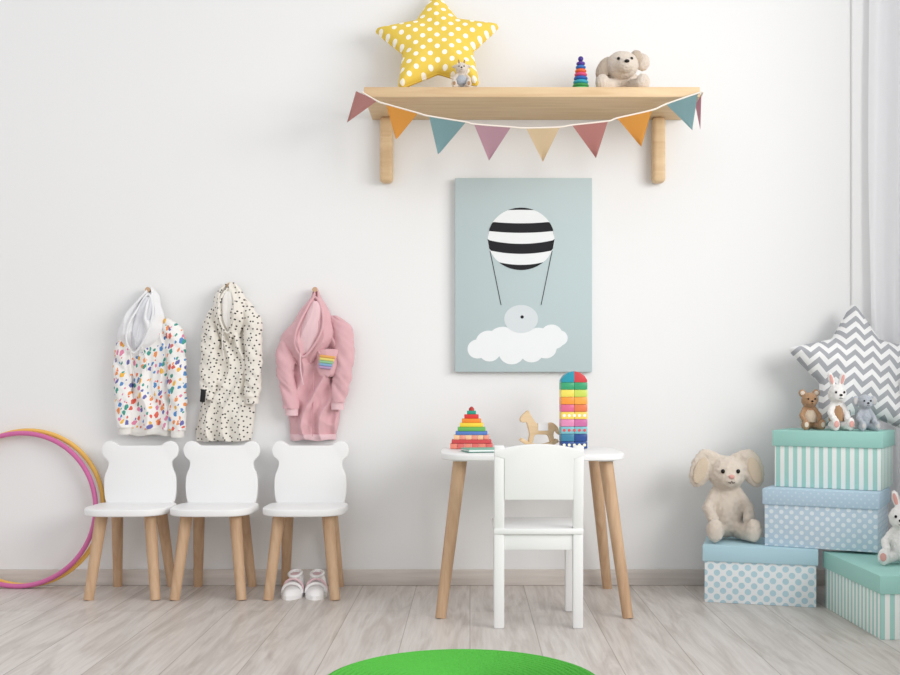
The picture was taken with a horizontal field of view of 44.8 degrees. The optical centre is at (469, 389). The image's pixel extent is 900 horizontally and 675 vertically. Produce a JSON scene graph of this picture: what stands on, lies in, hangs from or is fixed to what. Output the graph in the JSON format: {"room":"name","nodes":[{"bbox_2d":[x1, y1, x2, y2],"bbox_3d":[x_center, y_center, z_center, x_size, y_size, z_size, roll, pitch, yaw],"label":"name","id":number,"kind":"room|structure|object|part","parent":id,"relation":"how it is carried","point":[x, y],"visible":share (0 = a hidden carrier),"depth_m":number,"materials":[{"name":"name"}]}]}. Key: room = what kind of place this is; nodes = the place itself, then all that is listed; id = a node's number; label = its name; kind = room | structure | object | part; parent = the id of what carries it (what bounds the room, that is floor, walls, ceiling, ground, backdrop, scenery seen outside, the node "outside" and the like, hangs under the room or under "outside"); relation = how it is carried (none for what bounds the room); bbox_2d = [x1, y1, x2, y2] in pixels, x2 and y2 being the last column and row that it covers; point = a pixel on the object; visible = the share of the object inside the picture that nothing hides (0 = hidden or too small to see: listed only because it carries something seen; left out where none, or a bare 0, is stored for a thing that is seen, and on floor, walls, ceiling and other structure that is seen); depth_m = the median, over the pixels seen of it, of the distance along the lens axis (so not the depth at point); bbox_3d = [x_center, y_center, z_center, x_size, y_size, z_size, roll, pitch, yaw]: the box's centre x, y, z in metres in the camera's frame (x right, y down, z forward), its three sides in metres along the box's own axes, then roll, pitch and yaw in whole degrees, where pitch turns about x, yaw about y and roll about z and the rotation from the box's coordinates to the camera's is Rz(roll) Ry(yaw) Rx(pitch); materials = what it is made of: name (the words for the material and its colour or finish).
{"room":"children's room","nodes":[
{"label":"children's room","id":0,"kind":"room"},
{"bbox_2d":[0,0,850,568],"bbox_3d":[-1.080,-0.654,3.950,5.800,2.700,0.100,0,0,0],"label":"wall","id":1,"kind":"structure","parent":0,"point":[184,150],"depth_m":3.90,"materials":[{"name":"white paint"}]},
{"bbox_2d":[113,287,186,437],"bbox_3d":[-1.129,-0.099,3.849,0.262,0.532,0.103,0,0,4],"label":"hoodie","id":2,"kind":"object","parent":1,"relation":"hanging from","point":[149,364],"visible":1,"depth_m":3.84,"materials":[{"name":"white fabric"}]},
{"bbox_2d":[195,282,262,441],"bbox_3d":[-0.856,-0.099,3.850,0.250,0.566,0.102,0,0,4],"label":"hoodie","id":3,"kind":"object","parent":1,"relation":"hanging from","point":[231,361],"visible":1,"depth_m":3.84,"materials":[{"name":"white fabric"}]},
{"bbox_2d":[275,287,354,440],"bbox_3d":[-0.547,-0.092,3.850,0.282,0.545,0.102,0,0,0],"label":"hoodie","id":4,"kind":"object","parent":1,"relation":"hanging from","point":[314,355],"visible":1,"depth_m":3.83,"materials":[{"name":"pink fabric"}]},
{"bbox_2d":[0,569,824,584],"bbox_3d":[-1.040,0.667,3.894,5.500,0.057,0.012,0,0,0],"label":"baseboard","id":5,"kind":"structure","parent":1,"relation":"attached to","point":[78,576],"depth_m":3.89,"materials":[{"name":"laminate"}]},
{"bbox_2d":[455,178,591,371],"bbox_3d":[0.190,-0.408,3.885,0.486,0.688,0.030,0,0,0],"label":"wall art","id":6,"kind":"object","parent":1,"relation":"attached to","point":[523,246],"visible":1,"depth_m":3.87,"materials":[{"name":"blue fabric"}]},
{"bbox_2d":[364,87,699,183],"bbox_3d":[0.204,-0.866,3.747,1.106,0.264,0.305,0,0,0],"label":"wall shelf","id":7,"kind":"object","parent":1,"relation":"attached to","point":[458,103],"visible":0.92,"depth_m":3.70,"materials":[{"name":"brown wood"}]},
{"bbox_2d":[376,0,498,86],"bbox_3d":[-0.115,-1.211,3.780,0.429,0.378,0.196,0,0,0],"label":"star pillow","id":8,"kind":"object","parent":7,"relation":"on","point":[429,45],"visible":0.96,"depth_m":3.73,"materials":[{"name":"yellow fabric"}]},
{"bbox_2d":[451,60,471,86],"bbox_3d":[-0.028,-1.051,3.635,0.067,0.105,0.068,0,0,0],"label":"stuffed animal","id":9,"kind":"object","parent":7,"relation":"on","point":[461,79],"visible":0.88,"depth_m":3.63},
{"bbox_2d":[347,91,703,160],"bbox_3d":[0.183,-0.865,3.651,1.173,0.234,0.159,0,0,0],"label":"garland","id":10,"kind":"object","parent":7,"relation":"hanging from","point":[444,130],"visible":0.99,"depth_m":3.58,"materials":[{"name":"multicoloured fabric"}]},
{"bbox_2d":[572,56,588,86],"bbox_3d":[0.370,-1.057,3.650,0.060,0.117,0.060,0,0,0],"label":"stacking toy","id":11,"kind":"object","parent":7,"relation":"on","point":[580,78],"visible":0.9,"depth_m":3.63,"materials":[{"name":"multicoloured plastic"}]},
{"bbox_2d":[595,50,649,86],"bbox_3d":[0.519,-1.073,3.700,0.182,0.150,0.197,0,0,12],"label":"plush dog","id":12,"kind":"object","parent":7,"relation":"on","point":[619,69],"visible":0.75,"depth_m":3.65},
{"bbox_2d":[851,0,871,428],"bbox_3d":[1.538,-0.684,3.893,0.355,2.640,0.014,0,0,0],"label":"trim","id":13,"kind":"structure","parent":1,"relation":"attached to","point":[860,238],"depth_m":3.89,"materials":[{"name":"white paint"}]},
{"bbox_2d":[868,0,899,530],"bbox_3d":[1.540,-0.535,3.849,0.320,2.402,0.035,0,0,0],"label":"sheer curtain","id":14,"kind":"object","parent":1,"relation":"hanging from","point":[884,15],"visible":0.63,"depth_m":3.85,"materials":[{"name":"white fabric"}]},
{"bbox_2d":[0,585,899,674],"bbox_3d":[-1.100,0.746,0.900,6.000,0.100,6.200,0,0,0],"label":"floor","id":15,"kind":"structure","parent":0,"point":[45,629],"depth_m":3.16,"materials":[{"name":"laminate"}]},
{"bbox_2d":[0,431,97,588],"bbox_3d":[-1.586,0.420,3.844,0.553,0.552,0.054,0,0,0],"label":"hoop","id":16,"kind":"object","parent":15,"relation":"on","point":[65,447],"visible":0.95,"depth_m":3.84,"materials":[{"name":"pink plastic"}]},
{"bbox_2d":[0,428,105,586],"bbox_3d":[-1.570,0.416,3.864,0.561,0.560,0.055,0,0,0],"label":"hoop","id":17,"kind":"object","parent":15,"relation":"on","point":[74,446],"visible":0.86,"depth_m":3.87,"materials":[{"name":"orange plastic"}]},
{"bbox_2d":[83,441,178,600],"bbox_3d":[-1.153,0.439,3.729,0.276,0.522,0.316,0,0,0],"label":"chair","id":18,"kind":"object","parent":15,"relation":"on","point":[140,480],"visible":0.98,"depth_m":3.81,"materials":[{"name":"white paint"}]},
{"bbox_3d":[-1.153,0.405,3.703,0.276,0.024,0.264,0,0,0],"label":"seat","id":19,"kind":"part","parent":18,"relation":"part of","materials":[{"name":"white paint"}]},
{"bbox_3d":[-1.153,0.292,3.822,0.268,0.227,0.016,0,0,0],"label":"backrest","id":20,"kind":"part","parent":18,"relation":"part of","materials":[{"name":"white paint"}]},
{"bbox_2d":[169,441,260,600],"bbox_3d":[-0.868,0.439,3.729,0.276,0.522,0.316,0,0,0],"label":"chair","id":21,"kind":"object","parent":15,"relation":"on","point":[222,480],"visible":1,"depth_m":3.81,"materials":[{"name":"white paint"}]},
{"bbox_3d":[-0.868,0.405,3.703,0.276,0.024,0.264,0,0,0],"label":"seat","id":22,"kind":"part","parent":21,"relation":"part of","materials":[{"name":"white paint"}]},
{"bbox_3d":[-0.868,0.292,3.822,0.268,0.227,0.016,0,0,0],"label":"backrest","id":23,"kind":"part","parent":21,"relation":"part of","materials":[{"name":"white paint"}]},
{"bbox_2d":[281,569,327,599],"bbox_3d":[-0.558,0.655,3.690,0.157,0.082,0.159,0,0,0],"label":"sneakers","id":24,"kind":"object","parent":15,"relation":"on","point":[293,588],"visible":1,"depth_m":3.67,"materials":[{"name":"white fabric"}]},
{"bbox_2d":[263,441,348,600],"bbox_3d":[-0.558,0.439,3.729,0.276,0.522,0.316,0,0,0],"label":"chair","id":25,"kind":"object","parent":15,"relation":"on","point":[310,480],"visible":1,"depth_m":3.81,"materials":[{"name":"white paint"}]},
{"bbox_3d":[-0.558,0.405,3.703,0.276,0.024,0.264,0,0,0],"label":"seat","id":26,"kind":"part","parent":25,"relation":"part of","materials":[{"name":"white paint"}]},
{"bbox_3d":[-0.558,0.292,3.822,0.268,0.227,0.016,0,0,0],"label":"backrest","id":27,"kind":"part","parent":25,"relation":"part of","materials":[{"name":"white paint"}]},
{"bbox_2d":[328,649,594,674],"bbox_3d":[-0.020,0.688,2.555,0.666,0.014,0.666,0,0,-31],"label":"round rug","id":28,"kind":"object","parent":15,"relation":"on","point":[441,661],"visible":1,"depth_m":2.72,"materials":[{"name":"green carpet"}]},
{"bbox_2d":[435,447,632,618],"bbox_3d":[0.196,0.448,3.583,0.605,0.504,0.536,0,0,0],"label":"desk","id":29,"kind":"object","parent":15,"relation":"on","point":[602,475],"visible":0.85,"depth_m":3.36,"materials":[{"name":"white paint"}]},
{"bbox_2d":[450,406,492,448],"bbox_3d":[0.005,0.125,3.650,0.141,0.140,0.076,0,0,0],"label":"toy","id":30,"kind":"object","parent":29,"relation":"on","point":[471,424],"visible":0.89,"depth_m":3.62,"materials":[{"name":"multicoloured wood"}]},
{"bbox_2d":[461,447,493,452],"bbox_3d":[0.045,0.189,3.460,0.130,0.010,0.100,0,0,-14],"label":"notebook","id":31,"kind":"object","parent":29,"relation":"on","point":[465,449],"visible":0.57,"depth_m":3.42,"materials":[{"name":"green paper"}]},
{"bbox_2d":[519,410,559,444],"bbox_3d":[0.235,0.132,3.700,0.137,0.126,0.041,0,0,-6],"label":"toy","id":32,"kind":"object","parent":29,"relation":"on","point":[534,428],"visible":0.8,"depth_m":3.69,"materials":[{"name":"brown wood"}]},
{"bbox_2d":[559,371,586,448],"bbox_3d":[0.345,0.066,3.650,0.088,0.257,0.051,0,0,-3],"label":"tower","id":33,"kind":"object","parent":29,"relation":"on","point":[572,385],"visible":0.98,"depth_m":3.63,"materials":[{"name":"multicoloured plastic"}]},
{"bbox_2d":[492,444,583,628],"bbox_3d":[0.200,0.426,3.308,0.262,0.540,0.304,0,0,0],"label":"chair","id":34,"kind":"object","parent":15,"relation":"on","point":[527,471],"visible":1,"depth_m":3.17,"materials":[{"name":"white paint"}]},
{"bbox_3d":[0.200,0.412,3.318,0.262,0.018,0.285,0,0,0],"label":"seat","id":35,"kind":"part","parent":34,"relation":"part of","materials":[{"name":"white paint"}]},
{"bbox_3d":[0.200,0.238,3.171,0.260,0.163,0.030,0,0,0],"label":"backrest","id":36,"kind":"part","parent":34,"relation":"part of","materials":[{"name":"white paint"}]},
{"bbox_2d":[703,536,817,607],"bbox_3d":[0.971,0.603,3.654,0.362,0.187,0.252,0,0,16],"label":"storage box","id":37,"kind":"object","parent":15,"relation":"on","point":[738,571],"visible":0.83,"depth_m":3.54,"materials":[{"name":"blue"}]},
{"bbox_2d":[689,449,764,542],"bbox_3d":[0.874,0.353,3.686,0.259,0.305,0.196,0,0,0],"label":"plush bunny","id":38,"kind":"object","parent":37,"relation":"on","point":[728,510],"visible":1,"depth_m":3.69,"materials":[{"name":"beige fur"}]},
{"bbox_3d":[0.971,0.535,3.654,0.362,0.052,0.252,0,0,16],"label":"lid","id":39,"kind":"part","parent":37,"relation":"part of","materials":[{"name":"blue cardboard"}]},
{"bbox_2d":[762,484,889,552],"bbox_3d":[1.174,0.414,3.594,0.362,0.187,0.252,0,0,28],"label":"storage box","id":40,"kind":"object","parent":37,"relation":"on","point":[800,517],"visible":0.84,"depth_m":3.49,"materials":[{"name":"blue cardboard"}]},
{"bbox_3d":[1.174,0.347,3.594,0.362,0.052,0.252,0,0,28],"label":"lid","id":41,"kind":"part","parent":40,"relation":"part of","materials":[{"name":"blue cardboard"}]},
{"bbox_2d":[773,428,894,490],"bbox_3d":[1.215,0.227,3.644,0.347,0.187,0.242,0,0,30],"label":"storage box","id":42,"kind":"object","parent":40,"relation":"on","point":[856,459],"visible":0.98,"depth_m":3.54,"materials":[{"name":"teal cardboard"}]},
{"bbox_2d":[799,389,825,429],"bbox_3d":[1.135,0.065,3.638,0.078,0.135,0.091,0,0,0],"label":"plush bear","id":43,"kind":"object","parent":42,"relation":"on","point":[811,418],"visible":1,"depth_m":3.63},
{"bbox_3d":[1.215,0.159,3.644,0.347,0.052,0.242,0,0,30],"label":"lid","id":44,"kind":"part","parent":42,"relation":"part of","materials":[{"name":"teal cardboard"}]},
{"bbox_2d":[827,373,854,430],"bbox_3d":[1.207,0.037,3.575,0.074,0.190,0.111,0,0,0],"label":"plush bunny","id":45,"kind":"object","parent":42,"relation":"on","point":[840,418],"visible":1,"depth_m":3.57,"materials":[{"name":"white fabric"}]},
{"bbox_2d":[789,304,899,427],"bbox_3d":[1.331,-0.084,3.749,0.462,0.430,0.162,0,0,1],"label":"star pillow","id":46,"kind":"object","parent":42,"relation":"on","point":[870,365],"visible":0.9,"depth_m":3.70,"materials":[{"name":"grey fabric"}]},
{"bbox_2d":[852,394,880,430],"bbox_3d":[1.282,0.073,3.530,0.082,0.118,0.083,0,0,0],"label":"teddy bear","id":47,"kind":"object","parent":42,"relation":"on","point":[865,414],"visible":1,"depth_m":3.53},
{"bbox_2d":[823,551,899,639],"bbox_3d":[1.271,0.606,3.270,0.272,0.180,0.467,0,0,-1],"label":"storage box","id":48,"kind":"object","parent":15,"relation":"on","point":[863,591],"visible":0.98,"depth_m":3.19,"materials":[{"name":"teal cardboard"}]},
{"bbox_3d":[1.271,0.542,3.270,0.272,0.052,0.467,0,0,-1],"label":"lid","id":49,"kind":"part","parent":48,"relation":"part of","materials":[{"name":"teal cardboard"}]},
{"bbox_2d":[878,490,899,564],"bbox_3d":[1.272,0.406,3.217,0.123,0.215,0.118,0,0,29],"label":"plush bunny","id":50,"kind":"object","parent":48,"relation":"on","point":[889,553],"visible":1,"depth_m":3.22,"materials":[{"name":"white fabric"}]}
]}

